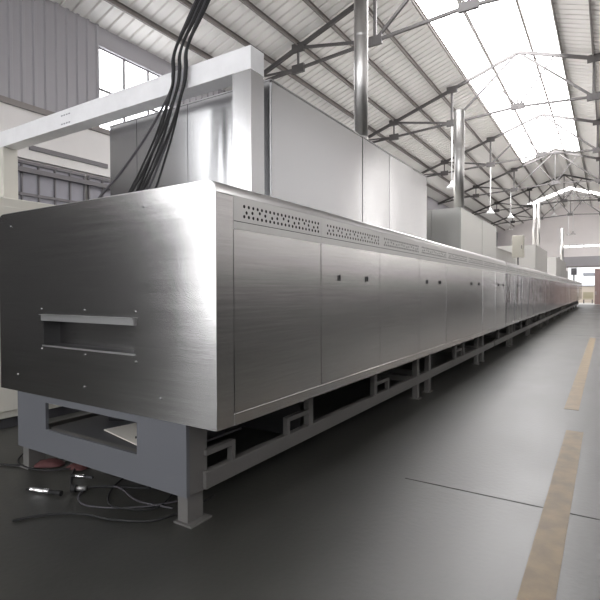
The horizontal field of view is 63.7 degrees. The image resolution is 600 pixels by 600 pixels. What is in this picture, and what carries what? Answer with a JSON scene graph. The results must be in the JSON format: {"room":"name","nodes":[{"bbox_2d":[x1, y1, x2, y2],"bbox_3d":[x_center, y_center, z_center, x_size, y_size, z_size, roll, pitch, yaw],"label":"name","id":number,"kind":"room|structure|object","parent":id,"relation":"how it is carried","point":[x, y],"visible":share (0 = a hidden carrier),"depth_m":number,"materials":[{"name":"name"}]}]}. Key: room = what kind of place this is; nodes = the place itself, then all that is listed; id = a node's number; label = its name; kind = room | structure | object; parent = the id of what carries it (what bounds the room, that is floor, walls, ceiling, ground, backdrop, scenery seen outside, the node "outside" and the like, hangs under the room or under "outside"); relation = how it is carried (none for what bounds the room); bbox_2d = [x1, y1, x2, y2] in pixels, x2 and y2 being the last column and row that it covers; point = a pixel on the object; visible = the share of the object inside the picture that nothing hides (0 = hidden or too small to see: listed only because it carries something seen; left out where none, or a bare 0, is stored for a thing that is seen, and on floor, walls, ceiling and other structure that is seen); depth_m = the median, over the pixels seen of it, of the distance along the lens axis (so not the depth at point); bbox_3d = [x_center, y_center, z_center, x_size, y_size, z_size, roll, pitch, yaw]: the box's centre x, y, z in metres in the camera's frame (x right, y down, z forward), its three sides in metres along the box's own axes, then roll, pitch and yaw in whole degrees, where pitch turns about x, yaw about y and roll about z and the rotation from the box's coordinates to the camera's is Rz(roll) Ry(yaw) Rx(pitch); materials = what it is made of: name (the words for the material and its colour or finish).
{"room":"processing plant","nodes":[
{"label":"processing plant","id":0,"kind":"room"},
{"bbox_2d":[0,0,497,246],"bbox_3d":[3.789,-2.938,25.385,0.300,7.870,67.000,1,1,32],"label":"wall","id":1,"kind":"structure","parent":0,"point":[49,53],"depth_m":10.70,"materials":[{"name":"paint"}]},
{"bbox_2d":[18,159,85,204],"bbox_3d":[-6.033,-1.393,9.855,0.070,3.060,3.630,1,1,32],"label":"window","id":2,"kind":"structure","parent":1,"relation":"in","point":[31,187],"depth_m":10.64,"materials":[{"name":"grey"}]},
{"bbox_2d":[0,95,109,135],"bbox_3d":[5.367,-4.431,27.610,0.050,0.120,61.500,1,1,32],"label":"trim","id":3,"kind":"structure","parent":1,"relation":"attached to","point":[3,99],"depth_m":10.23,"materials":[{"name":"grey paint"}]},
{"bbox_2d":[18,166,109,189],"bbox_3d":[7.441,-3.171,30.880,0.060,0.100,53.800,1,1,32],"label":"trim","id":4,"kind":"structure","parent":1,"relation":"attached to","point":[20,168],"depth_m":10.75,"materials":[{"name":"grey metal"}]},
{"bbox_2d":[29,146,107,168],"bbox_3d":[-5.213,-3.249,11.013,0.030,0.100,1.900,1,1,32],"label":"trim","id":5,"kind":"structure","parent":1,"relation":"attached to","point":[34,148],"depth_m":10.92,"materials":[{"name":"grey metal"}]},
{"bbox_2d":[87,175,109,199],"bbox_3d":[-4.036,-1.460,12.993,0.070,3.060,3.630,1,1,32],"label":"window","id":6,"kind":"structure","parent":1,"relation":"in","point":[94,192],"depth_m":11.61,"materials":[{"name":"grey"}]},
{"bbox_2d":[99,47,169,129],"bbox_3d":[-4.296,-5.133,12.642,0.080,2.000,2.300,1,1,32],"label":"window","id":7,"kind":"structure","parent":1,"relation":"in","point":[116,73],"depth_m":12.18,"materials":[{"name":"grey"}]},
{"bbox_2d":[264,0,500,79],"bbox_3d":[4.014,-7.704,11.508,14.876,2.689,0.090,1,1,32],"label":"roof truss","id":8,"kind":"object","parent":1,"relation":"attached to","point":[464,6],"visible":0.86,"depth_m":13.21,"materials":[{"name":"grey metal"}]},
{"bbox_2d":[438,150,599,204],"bbox_3d":[16.145,-8.109,30.572,14.876,2.689,0.090,1,1,32],"label":"roof truss","id":9,"kind":"object","parent":1,"relation":"attached to","point":[513,170],"visible":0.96,"depth_m":31.21,"materials":[{"name":"grey metal"}]},
{"bbox_2d":[507,191,513,217],"bbox_3d":[13.956,-6.357,32.002,0.460,1.810,0.460,1,1,32],"label":"pendant lamp","id":10,"kind":"object","parent":9,"relation":"hanging from","point":[510,215],"visible":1,"depth_m":31.99,"materials":[{"name":"white metal"}]},
{"bbox_3d":[-0.011,-7.569,5.181,14.876,2.689,0.090,1,1,32],"label":"roof truss","id":11,"kind":"object","parent":1,"relation":"attached to","visible":0},
{"bbox_2d":[98,0,195,197],"bbox_3d":[-0.808,-3.780,4.451,2.090,6.053,0.408,-1,2,-44],"label":"power cable","id":12,"kind":"object","parent":11,"relation":"hanging from","point":[164,103],"visible":0.59,"depth_m":3.99,"materials":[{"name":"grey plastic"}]},
{"bbox_2d":[128,0,197,192],"bbox_3d":[-0.714,-3.782,4.491,0.314,6.050,1.928,1,2,43],"label":"power cable","id":13,"kind":"object","parent":11,"relation":"hanging from","point":[156,133],"visible":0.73,"depth_m":3.97,"materials":[{"name":"black rubber"}]},
{"bbox_2d":[130,0,202,192],"bbox_3d":[-0.664,-3.781,4.435,0.288,6.052,1.978,1,1,42],"label":"power cable","id":14,"kind":"object","parent":11,"relation":"hanging from","point":[165,121],"visible":0.67,"depth_m":3.92,"materials":[{"name":"black rubber"}]},
{"bbox_2d":[135,0,199,191],"bbox_3d":[-0.675,-3.782,4.497,0.319,6.052,1.880,1,2,43],"label":"power cable","id":15,"kind":"object","parent":11,"relation":"hanging from","point":[192,14],"visible":0.7,"depth_m":3.96,"materials":[{"name":"black rubber"}]},
{"bbox_2d":[139,0,203,190],"bbox_3d":[-0.626,-3.782,4.441,0.284,6.050,1.922,1,1,42],"label":"power cable","id":16,"kind":"object","parent":11,"relation":"hanging from","point":[191,26],"visible":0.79,"depth_m":3.91,"materials":[{"name":"black rubber"}]},
{"bbox_2d":[145,0,200,189],"bbox_3d":[-0.639,-3.783,4.504,0.312,6.050,1.825,1,2,43],"label":"power cable","id":17,"kind":"object","parent":11,"relation":"hanging from","point":[200,0],"visible":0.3,"depth_m":3.98,"materials":[{"name":"grey plastic"}]},
{"bbox_2d":[141,0,210,190],"bbox_3d":[-0.576,-3.780,4.384,0.258,6.052,1.973,1,1,40],"label":"power cable","id":18,"kind":"object","parent":11,"relation":"hanging from","point":[208,1],"visible":0.83,"depth_m":3.86,"materials":[{"name":"black rubber"}]},
{"bbox_2d":[147,0,205,189],"bbox_3d":[-0.589,-3.781,4.448,0.284,6.052,1.875,1,1,42],"label":"power cable","id":19,"kind":"object","parent":11,"relation":"hanging from","point":[163,152],"visible":0.39,"depth_m":3.91,"materials":[{"name":"grey plastic"}]},
{"bbox_2d":[155,0,207,187],"bbox_3d":[-0.551,-3.782,4.454,0.280,6.050,1.819,1,1,42],"label":"power cable","id":20,"kind":"object","parent":11,"relation":"hanging from","point":[175,122],"visible":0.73,"depth_m":3.91,"materials":[{"name":"black rubber"}]},
{"bbox_2d":[0,304,599,599],"bbox_3d":[10.214,1.206,21.385,15.600,0.300,67.600,1,1,32],"label":"floor","id":21,"kind":"structure","parent":0,"point":[335,514],"depth_m":3.33,"materials":[{"name":"concrete"}]},
{"bbox_2d":[0,459,63,465],"bbox_3d":[-2.498,1.415,4.191,1.382,0.016,0.172,0,1,-11],"label":"cable","id":22,"kind":"object","parent":21,"relation":"on","point":[60,459],"visible":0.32,"depth_m":4.14,"materials":[{"name":"black rubber"}]},
{"bbox_2d":[0,197,81,428],"bbox_3d":[-3.588,0.135,5.961,1.550,2.520,1.600,1,1,32],"label":"tall cabinet","id":23,"kind":"object","parent":21,"relation":"on","point":[8,397],"visible":0.05,"depth_m":5.30,"materials":[{"name":"grey metal"}]},
{"bbox_2d":[17,453,70,470],"bbox_3d":[-2.242,1.414,4.229,0.911,0.017,0.332,1,1,32],"label":"cable","id":24,"kind":"object","parent":21,"relation":"on","point":[22,453],"visible":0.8,"depth_m":4.04,"materials":[{"name":"black rubber"}]},
{"bbox_2d":[26,487,62,495],"bbox_3d":[-1.897,1.415,3.579,0.314,0.040,0.040,0,1,16],"label":"torch","id":25,"kind":"object","parent":21,"relation":"on","point":[30,489],"visible":1,"depth_m":3.56,"materials":[{"name":"silver metal"}]},
{"bbox_2d":[34,458,65,467],"bbox_3d":[-2.162,1.397,4.168,0.265,0.051,0.146,0,1,-3],"label":"rag","id":26,"kind":"object","parent":21,"relation":"on","point":[50,462],"visible":1,"depth_m":4.12,"materials":[{"name":"red fabric"}]},
{"bbox_2d":[66,463,88,470],"bbox_3d":[-1.886,1.404,4.099,0.203,0.037,0.134,1,1,32],"label":"rag","id":27,"kind":"object","parent":21,"relation":"on","point":[72,466],"visible":0.7,"depth_m":4.06,"materials":[{"name":"red fabric"}]},
{"bbox_2d":[70,484,86,491],"bbox_3d":[-1.649,1.405,3.604,0.108,0.056,0.056,0,1,-1],"label":"plug","id":28,"kind":"object","parent":21,"relation":"on","point":[74,487],"visible":1,"depth_m":3.59,"materials":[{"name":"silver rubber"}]},
{"bbox_2d":[70,474,93,478],"bbox_3d":[-1.741,1.411,3.861,0.194,0.030,0.032,0,1,10],"label":"socket","id":29,"kind":"object","parent":21,"relation":"on","point":[81,476],"visible":0.98,"depth_m":3.85,"materials":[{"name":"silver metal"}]},
{"bbox_2d":[70,468,150,488],"bbox_3d":[-1.617,1.412,3.814,1.010,0.036,0.365,1,1,32],"label":"cable","id":30,"kind":"object","parent":21,"relation":"on","point":[73,471],"visible":0.62,"depth_m":3.64,"materials":[{"name":"black rubber"}]},
{"bbox_2d":[12,495,214,522],"bbox_3d":[-1.214,1.431,3.209,1.304,0.016,0.290,0,1,-15],"label":"cable","id":31,"kind":"object","parent":21,"relation":"on","point":[212,496],"visible":0.88,"depth_m":3.18,"materials":[{"name":"black rubber"}]},
{"bbox_2d":[77,485,177,508],"bbox_3d":[-1.221,1.417,3.441,0.875,0.034,0.318,0,1,15],"label":"cable","id":32,"kind":"object","parent":21,"relation":"on","point":[115,486],"visible":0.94,"depth_m":3.37,"materials":[{"name":"grey plastic"}]},
{"bbox_2d":[107,478,172,509],"bbox_3d":[-1.250,1.415,3.582,0.761,0.032,0.441,1,1,42],"label":"cable","id":33,"kind":"object","parent":21,"relation":"on","point":[121,479],"visible":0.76,"depth_m":3.32,"materials":[{"name":"black rubber"}]},
{"bbox_2d":[0,180,505,528],"bbox_3d":[1.038,0.266,7.626,2.538,2.167,9.726,1,1,32],"label":"oven","id":34,"kind":"object","parent":21,"relation":"on","point":[188,314],"visible":1,"depth_m":3.58,"materials":[{"name":"metal"}]},
{"bbox_2d":[108,417,122,420],"bbox_3d":[-1.530,1.009,4.186,0.231,0.070,0.070,0,1,-6],"label":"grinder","id":35,"kind":"object","parent":34,"relation":"on","point":[110,418],"visible":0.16,"depth_m":4.15,"materials":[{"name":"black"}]},
{"bbox_2d":[104,423,136,445],"bbox_3d":[-1.187,1.050,3.795,0.720,0.008,0.400,1,2,44],"label":"cardboard sheet","id":36,"kind":"object","parent":34,"relation":"on","point":[128,432],"visible":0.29,"depth_m":3.84,"materials":[{"name":"white cardboard"}]},
{"bbox_2d":[0,45,263,198],"bbox_3d":[-2.547,-1.341,5.087,5.420,1.161,0.225,1,1,32],"label":"gantry","id":37,"kind":"object","parent":34,"relation":"on","point":[242,69],"visible":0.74,"depth_m":3.97,"materials":[{"name":"white metal"}]},
{"bbox_2d":[50,415,241,448],"bbox_3d":[-1.282,1.064,4.009,1.350,0.015,0.850,1,1,32],"label":"shelf","id":38,"kind":"object","parent":34,"relation":"attached to","point":[92,427],"depth_m":3.94,"materials":[{"name":"grey metal"}]},
{"bbox_2d":[109,79,426,239],"bbox_3d":[-0.028,-1.281,5.975,2.008,0.993,3.896,1,1,32],"label":"exhaust hood","id":39,"kind":"object","parent":34,"relation":"on","point":[312,159],"visible":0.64,"depth_m":4.44,"materials":[{"name":"grey metal"}]},
{"bbox_2d":[354,0,367,138],"bbox_3d":[0.681,-2.689,5.401,0.184,1.837,0.184,1,1,32],"label":"chimney","id":40,"kind":"object","parent":39,"relation":"on","point":[360,6],"visible":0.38,"depth_m":5.34,"materials":[{"name":"silver metal"}]},
{"bbox_2d":[427,207,496,258],"bbox_3d":[2.941,-1.296,10.641,2.008,0.823,3.336,1,1,32],"label":"exhaust hood","id":41,"kind":"object","parent":34,"relation":"on","point":[459,228],"visible":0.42,"depth_m":8.99,"materials":[{"name":"grey metal"}]},
{"bbox_2d":[454,109,464,208],"bbox_3d":[3.029,-2.634,9.195,0.218,1.907,0.218,1,1,32],"label":"chimney","id":42,"kind":"object","parent":41,"relation":"on","point":[459,115],"visible":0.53,"depth_m":9.12,"materials":[{"name":"silver metal"}]},
{"bbox_2d":[405,478,599,519],"bbox_3d":[3.372,1.446,2.248,6.000,0.003,0.010,1,1,32],"label":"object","id":43,"kind":"structure","parent":21,"relation":"on","point":[405,478],"depth_m":3.50,"materials":[{"name":"black"}]},
{"bbox_2d":[484,262,548,346],"bbox_3d":[6.273,0.091,15.854,2.538,2.167,9.718,1,1,32],"label":"oven","id":44,"kind":"object","parent":21,"relation":"on","point":[527,289],"visible":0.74,"depth_m":13.56,"materials":[{"name":"silver metal"}]},
{"bbox_2d":[496,247,515,263],"bbox_3d":[5.494,-1.225,14.675,1.340,0.511,4.540,1,1,32],"label":"duct","id":45,"kind":"object","parent":44,"relation":"on","point":[501,254],"visible":0.07,"depth_m":14.42,"materials":[{"name":"grey metal"}]},
{"bbox_2d":[512,235,524,264],"bbox_3d":[6.514,-1.444,14.430,0.320,0.951,0.250,1,1,32],"label":"control box","id":46,"kind":"object","parent":44,"relation":"on","point":[518,242],"visible":0.97,"depth_m":14.34,"materials":[{"name":"grey metal"}]},
{"bbox_2d":[497,245,546,272],"bbox_3d":[8.771,-1.523,18.924,1.272,0.923,3.816,1,1,32],"label":"exhaust hood","id":47,"kind":"object","parent":44,"relation":"on","point":[535,257],"visible":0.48,"depth_m":17.24,"materials":[{"name":"grey metal"}]},
{"bbox_2d":[532,201,535,244],"bbox_3d":[9.201,-2.927,18.978,0.144,1.877,0.144,1,1,32],"label":"chimney","id":48,"kind":"object","parent":47,"relation":"on","point":[534,202],"visible":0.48,"depth_m":18.93,"materials":[{"name":"silver metal"}]},
{"bbox_2d":[537,201,539,246],"bbox_3d":[9.328,-2.926,18.897,0.144,1.877,0.144,1,1,32],"label":"chimney","id":49,"kind":"object","parent":47,"relation":"on","point":[538,202],"visible":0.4,"depth_m":18.85,"materials":[{"name":"silver metal"}]},
{"bbox_2d":[532,273,566,323],"bbox_3d":[11.520,-0.084,24.100,2.538,2.167,9.768,1,1,32],"label":"oven","id":50,"kind":"object","parent":21,"relation":"on","point":[557,284],"visible":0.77,"depth_m":22.48,"materials":[{"name":"silver metal"}]},
{"bbox_2d":[547,257,565,277],"bbox_3d":[13.638,-1.683,26.433,1.221,0.923,6.516,1,1,32],"label":"exhaust hood","id":51,"kind":"object","parent":50,"relation":"on","point":[556,266],"visible":0.43,"depth_m":23.57,"materials":[{"name":"grey metal"}]},
{"bbox_2d":[560,228,563,260],"bbox_3d":[15.360,-3.191,28.330,0.218,2.007,0.218,1,1,32],"label":"chimney","id":52,"kind":"object","parent":51,"relation":"on","point":[561,229],"visible":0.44,"depth_m":28.25,"materials":[{"name":"silver metal"}]},
{"bbox_2d":[516,430,583,599],"bbox_3d":[0.804,1.462,1.807,0.160,0.002,7.860,1,1,32],"label":"floor marking","id":53,"kind":"object","parent":21,"relation":"on","point":[540,580],"depth_m":3.01,"materials":[{"name":"beige paint"}]},
{"bbox_2d":[550,278,575,314],"bbox_3d":[16.780,-0.260,32.367,2.538,2.167,9.768,1,1,32],"label":"oven","id":54,"kind":"object","parent":21,"relation":"on","point":[571,284],"visible":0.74,"depth_m":31.12,"materials":[{"name":"silver metal"}]},
{"bbox_2d":[569,281,581,308],"bbox_3d":[22.014,-0.435,40.591,2.538,2.167,9.668,1,1,32],"label":"oven","id":55,"kind":"object","parent":21,"relation":"on","point":[578,284],"visible":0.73,"depth_m":38.91,"materials":[{"name":"silver metal"}]},
{"bbox_2d":[571,268,576,280],"bbox_3d":[22.209,-2.034,39.171,0.400,1.081,0.400,1,1,32],"label":"signal box","id":56,"kind":"object","parent":55,"relation":"on","point":[573,270],"visible":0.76,"depth_m":39.01,"materials":[{"name":"grey metal"}]},
{"bbox_2d":[564,338,595,410],"bbox_3d":[6.241,1.277,10.519,0.160,0.002,10.600,1,1,32],"label":"floor marking","id":57,"kind":"object","parent":21,"relation":"on","point":[573,402],"depth_m":7.89,"materials":[{"name":"beige paint"}]},
{"bbox_2d":[50,0,599,231],"bbox_3d":[10.187,-8.071,21.205,15.700,2.783,67.400,1,1,32],"label":"ceiling","id":58,"kind":"structure","parent":0,"point":[296,17],"depth_m":16.76,"materials":[{"name":"white metal"}]},
{"bbox_2d":[104,0,504,230],"bbox_3d":[4.556,-7.068,24.809,0.055,0.140,67.000,1,1,32],"label":"roof purlin","id":59,"kind":"structure","parent":58,"relation":"attached to","point":[115,3],"depth_m":12.21,"materials":[{"name":"grey paint"}]},
{"bbox_2d":[177,0,513,226],"bbox_3d":[5.356,-7.389,24.293,0.055,0.140,67.000,1,1,32],"label":"roof purlin","id":60,"kind":"structure","parent":58,"relation":"attached to","point":[186,3],"depth_m":16.17,"materials":[{"name":"grey paint"}]},
{"bbox_2d":[239,0,523,223],"bbox_3d":[6.114,-7.694,23.804,0.055,0.140,67.000,1,1,32],"label":"roof purlin","id":61,"kind":"structure","parent":58,"relation":"attached to","point":[247,3],"depth_m":15.90,"materials":[{"name":"grey paint"}]},
{"bbox_2d":[302,0,532,218],"bbox_3d":[6.957,-8.033,23.261,0.055,0.140,67.000,1,1,32],"label":"roof purlin","id":62,"kind":"structure","parent":58,"relation":"attached to","point":[309,3],"depth_m":17.50,"materials":[{"name":"grey paint"}]},
{"bbox_2d":[368,6,543,214],"bbox_3d":[7.758,-8.355,22.745,0.055,0.140,67.000,1,1,32],"label":"roof purlin","id":63,"kind":"structure","parent":58,"relation":"attached to","point":[370,12],"depth_m":17.98,"materials":[{"name":"grey paint"}]},
{"bbox_2d":[410,0,553,210],"bbox_3d":[8.601,-8.693,22.201,0.055,0.140,67.000,1,1,32],"label":"roof purlin","id":64,"kind":"structure","parent":58,"relation":"attached to","point":[414,2],"depth_m":18.32,"materials":[{"name":"grey paint"}]},
{"bbox_2d":[368,50,599,142],"bbox_3d":[8.040,-7.838,17.834,14.876,2.689,0.090,1,1,32],"label":"roof truss","id":65,"kind":"object","parent":58,"relation":"attached to","point":[594,58],"visible":0.88,"depth_m":18.00,"materials":[{"name":"grey metal"}]},
{"bbox_2d":[446,126,453,188],"bbox_3d":[6.021,-5.710,19.164,0.460,2.560,0.460,1,1,32],"label":"pendant lamp","id":66,"kind":"object","parent":65,"relation":"hanging from","point":[451,185],"visible":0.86,"depth_m":19.15,"materials":[{"name":"white metal"}]},
{"bbox_2d":[416,0,554,161],"bbox_3d":[8.445,-9.081,20.276,1.957,0.695,25.600,1,1,32],"label":"window","id":67,"kind":"structure","parent":58,"relation":"attached to","point":[490,21],"depth_m":18.10,"materials":[{"name":"white"}]},
{"bbox_2d":[421,113,599,176],"bbox_3d":[12.066,-7.973,24.161,14.876,2.689,0.090,1,1,32],"label":"roof truss","id":68,"kind":"object","parent":58,"relation":"attached to","point":[596,149],"visible":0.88,"depth_m":24.43,"materials":[{"name":"grey metal"}]},
{"bbox_2d":[486,167,494,213],"bbox_3d":[10.047,-5.845,25.491,0.460,2.560,0.460,1,1,32],"label":"pendant lamp","id":69,"kind":"object","parent":68,"relation":"hanging from","point":[490,211],"visible":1,"depth_m":25.46,"materials":[{"name":"white metal"}]},
{"bbox_2d":[456,0,564,206],"bbox_3d":[9.401,-9.015,21.685,0.055,0.140,67.000,1,1,32],"label":"roof purlin","id":70,"kind":"structure","parent":58,"relation":"attached to","point":[466,15],"depth_m":18.90,"materials":[{"name":"grey paint"}]},
{"bbox_2d":[472,174,599,214],"bbox_3d":[20.117,-8.242,36.814,14.876,2.689,0.090,1,1,32],"label":"roof truss","id":71,"kind":"object","parent":58,"relation":"attached to","point":[529,205],"visible":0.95,"depth_m":37.53,"materials":[{"name":"grey metal"}]},
{"bbox_2d":[501,0,579,150],"bbox_3d":[9.843,-9.172,19.385,1.357,0.487,25.600,1,1,32],"label":"window","id":72,"kind":"structure","parent":58,"relation":"attached to","point":[537,14],"depth_m":18.18,"materials":[{"name":"white"}]},
{"bbox_2d":[491,192,599,225],"bbox_3d":[24.303,-8.381,43.394,14.876,2.689,0.090,1,1,32],"label":"roof truss","id":73,"kind":"object","parent":58,"relation":"attached to","point":[568,193],"visible":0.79,"depth_m":43.94,"materials":[{"name":"grey metal"}]},
{"bbox_2d":[515,0,580,204],"bbox_3d":[10.582,-9.177,20.930,0.055,0.140,67.000,1,1,32],"label":"roof purlin","id":74,"kind":"structure","parent":58,"relation":"attached to","point":[516,1],"depth_m":19.00,"materials":[{"name":"grey paint"}]},
{"bbox_2d":[528,187,569,204],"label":"window","id":75,"kind":"structure","parent":58,"relation":"attached to","point":[568,188],"depth_m":43.39,"materials":[{"name":"white"}]},
{"bbox_2d":[567,199,569,234],"bbox_3d":[25.006,-7.928,44.971,0.400,3.783,0.400,1,1,32],"label":"pendant lamp","id":76,"kind":"object","parent":58,"relation":"hanging from","point":[568,199],"visible":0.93,"depth_m":44.96,"materials":[{"name":"white metal"}]},
{"bbox_2d":[551,0,591,205],"bbox_3d":[11.393,-8.837,20.421,0.055,0.140,67.000,1,1,32],"label":"roof purlin","id":77,"kind":"structure","parent":58,"relation":"attached to","point":[552,3],"depth_m":18.28,"materials":[{"name":"grey paint"}]},
{"bbox_2d":[570,184,575,234],"bbox_3d":[22.855,-7.586,40.420,0.500,4.188,0.500,1,1,32],"label":"pendant lamp","id":78,"kind":"object","parent":58,"relation":"hanging from","point":[572,233],"visible":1,"depth_m":40.38,"materials":[{"name":"white metal"}]},
{"bbox_2d":[570,187,599,194],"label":"window","id":79,"kind":"structure","parent":58,"relation":"attached to","point":[582,190],"depth_m":42.02,"materials":[{"name":"white"}]},
{"bbox_2d":[589,0,599,156],"bbox_3d":[12.187,-8.504,19.923,0.055,0.140,67.000,1,1,32],"label":"roof purlin","id":80,"kind":"structure","parent":58,"relation":"attached to","point":[590,11],"depth_m":15.34,"materials":[{"name":"grey paint"}]},
{"bbox_2d":[498,202,599,270],"bbox_3d":[28.246,-4.781,49.645,15.000,10.470,0.250,1,1,32],"label":"wall","id":81,"kind":"structure","parent":0,"point":[586,228],"depth_m":49.81,"materials":[{"name":"paint"}]},
{"bbox_2d":[564,244,599,247],"bbox_3d":[30.498,-5.484,48.191,7.550,0.320,0.080,1,1,32],"label":"window","id":82,"kind":"structure","parent":81,"relation":"in","point":[582,245],"depth_m":49.26,"materials":[{"name":"grey"}]},
{"bbox_2d":[567,266,599,267],"bbox_3d":[29.665,-3.379,48.589,4.990,0.140,0.060,1,1,32],"label":"trim","id":83,"kind":"structure","parent":81,"relation":"attached to","point":[567,266],"depth_m":49.37,"materials":[{"name":"grey paint"}]},
{"bbox_2d":[595,269,599,303],"bbox_3d":[30.688,-1.342,47.833,2.580,3.590,0.170,1,1,32],"label":"door","id":84,"kind":"structure","parent":81,"relation":"in","point":[597,271],"depth_m":48.39,"materials":[{"name":"red"}]},
{"label":"outside","id":85,"kind":"structure","parent":0,"visible":0},
{"bbox_2d":[569,303,599,304],"bbox_3d":[46.783,0.097,73.548,120.000,0.280,59.700,1,1,32],"label":"ground","id":86,"kind":"structure","parent":85,"point":[569,303],"depth_m":53.53,"materials":[{"name":"grey"}]},
{"bbox_2d":[578,285,594,302],"bbox_3d":[33.371,-0.705,57.110,11.000,2.040,0.400,1,1,32],"label":"wall","id":87,"kind":"structure","parent":86,"relation":"on","point":[585,288],"depth_m":56.70,"materials":[{"name":"beige paint"}]},
{"bbox_2d":[583,292,592,302],"bbox_3d":[31.816,-0.250,53.368,1.000,1.254,1.140,1,1,32],"label":"cart","id":88,"kind":"object","parent":86,"relation":"on","point":[586,295],"visible":1,"depth_m":53.68,"materials":[{"name":"beige"}]},
{"bbox_2d":[583,273,594,275],"bbox_3d":[42.777,-1.969,71.133,1.800,3.970,4.000,1,1,32],"label":"shed","id":89,"kind":"object","parent":86,"relation":"on","point":[584,274],"visible":0.21,"depth_m":69.49,"materials":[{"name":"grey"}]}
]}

